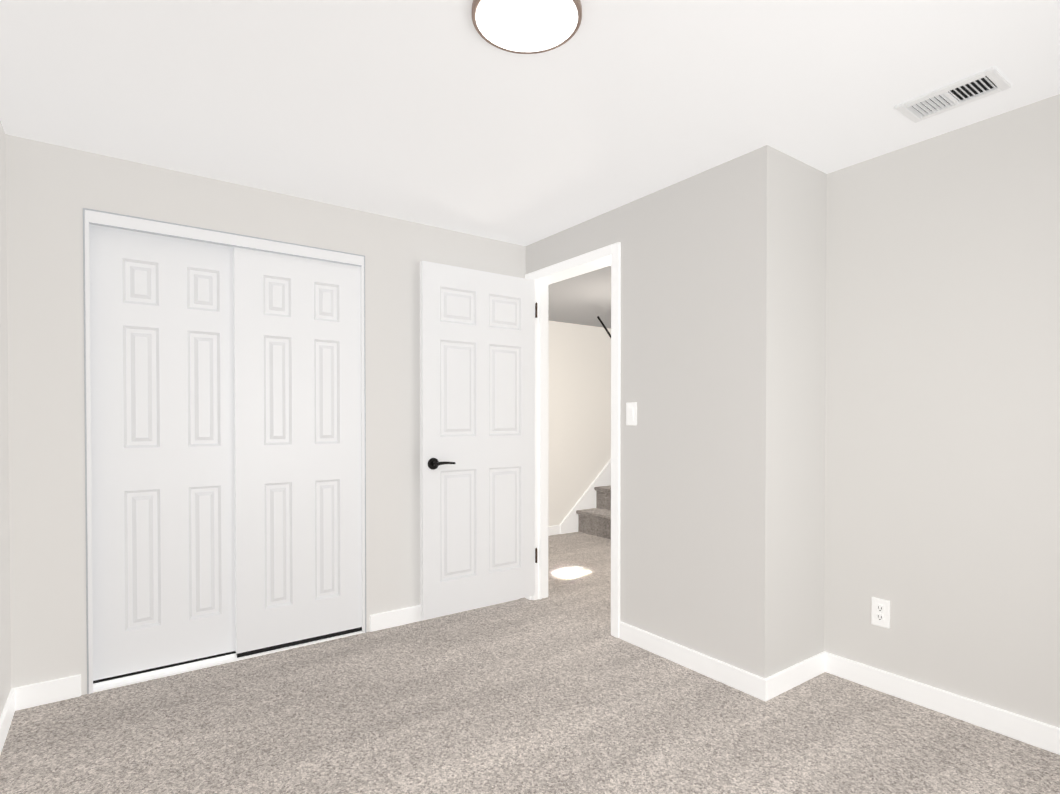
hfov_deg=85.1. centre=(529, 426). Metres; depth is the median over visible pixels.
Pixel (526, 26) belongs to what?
ceiling light
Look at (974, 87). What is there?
ceiling vent
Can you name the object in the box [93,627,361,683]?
door track
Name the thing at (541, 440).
door frame
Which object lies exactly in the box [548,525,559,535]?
baseboard
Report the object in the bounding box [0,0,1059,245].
ceiling
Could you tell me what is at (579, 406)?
wall
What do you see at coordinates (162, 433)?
closet door
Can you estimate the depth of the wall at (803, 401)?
2.55 m
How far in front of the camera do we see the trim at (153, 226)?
2.62 m
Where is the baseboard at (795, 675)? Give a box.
[768,652,827,699]
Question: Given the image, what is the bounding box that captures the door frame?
[525,242,620,637]
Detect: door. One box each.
[89,224,235,680]
[233,247,361,653]
[420,261,536,619]
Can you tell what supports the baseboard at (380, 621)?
attached to the wall at (53, 190)
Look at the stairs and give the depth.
5.88 m
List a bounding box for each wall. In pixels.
[0,121,10,716]
[5,134,525,694]
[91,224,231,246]
[526,145,782,678]
[548,321,610,526]
[781,153,826,670]
[824,94,1059,727]
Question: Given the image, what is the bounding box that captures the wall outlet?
[871,597,889,628]
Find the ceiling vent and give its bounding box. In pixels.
[895,67,1010,122]
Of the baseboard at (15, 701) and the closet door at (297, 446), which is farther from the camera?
the closet door at (297, 446)
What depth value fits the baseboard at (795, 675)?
2.52 m
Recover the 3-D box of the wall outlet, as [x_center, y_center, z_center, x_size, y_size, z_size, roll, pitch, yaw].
[1.501,0.800,2.473,0.009,0.118,0.072,0,1,-36]
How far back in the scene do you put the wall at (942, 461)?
2.26 m
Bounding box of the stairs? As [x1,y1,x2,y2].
[576,485,610,538]
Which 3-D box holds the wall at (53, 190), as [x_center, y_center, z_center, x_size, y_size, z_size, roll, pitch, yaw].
[-1.082,-0.017,3.075,2.520,2.290,0.110,0,1,-36]
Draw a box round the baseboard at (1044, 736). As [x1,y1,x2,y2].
[828,653,1059,754]
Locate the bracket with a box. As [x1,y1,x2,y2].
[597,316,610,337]
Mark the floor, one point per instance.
(560, 688)
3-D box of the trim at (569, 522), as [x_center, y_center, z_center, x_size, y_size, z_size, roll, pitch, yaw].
[1.311,-0.075,6.572,2.483,2.325,0.018,0,1,-36]
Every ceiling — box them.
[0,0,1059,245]
[548,266,610,327]
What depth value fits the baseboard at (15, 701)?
2.20 m
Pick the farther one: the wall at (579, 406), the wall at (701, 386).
the wall at (579, 406)
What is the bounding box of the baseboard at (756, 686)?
[619,622,767,700]
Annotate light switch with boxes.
[626,402,636,424]
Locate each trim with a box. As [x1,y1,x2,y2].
[85,210,364,693]
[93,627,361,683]
[93,631,362,692]
[560,459,610,533]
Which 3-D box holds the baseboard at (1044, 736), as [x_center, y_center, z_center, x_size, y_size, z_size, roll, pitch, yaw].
[1.886,1.096,1.938,0.013,0.090,1.810,0,1,-36]
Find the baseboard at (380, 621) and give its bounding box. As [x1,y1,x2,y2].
[370,599,516,631]
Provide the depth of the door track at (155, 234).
3.20 m
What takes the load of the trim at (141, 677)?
attached to the wall at (53, 190)
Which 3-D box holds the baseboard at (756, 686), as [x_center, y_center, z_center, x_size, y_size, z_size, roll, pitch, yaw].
[0.727,1.087,2.724,0.013,0.090,0.848,0,1,-36]
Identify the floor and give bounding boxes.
[0,532,1059,793]
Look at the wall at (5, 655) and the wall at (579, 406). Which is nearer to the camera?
the wall at (5, 655)
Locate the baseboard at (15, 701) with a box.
[0,686,23,754]
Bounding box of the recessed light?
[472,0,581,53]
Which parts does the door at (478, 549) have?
lever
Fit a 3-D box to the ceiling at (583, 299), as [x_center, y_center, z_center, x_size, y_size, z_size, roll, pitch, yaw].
[1.668,-1.094,4.926,3.880,0.100,3.090,0,1,-36]

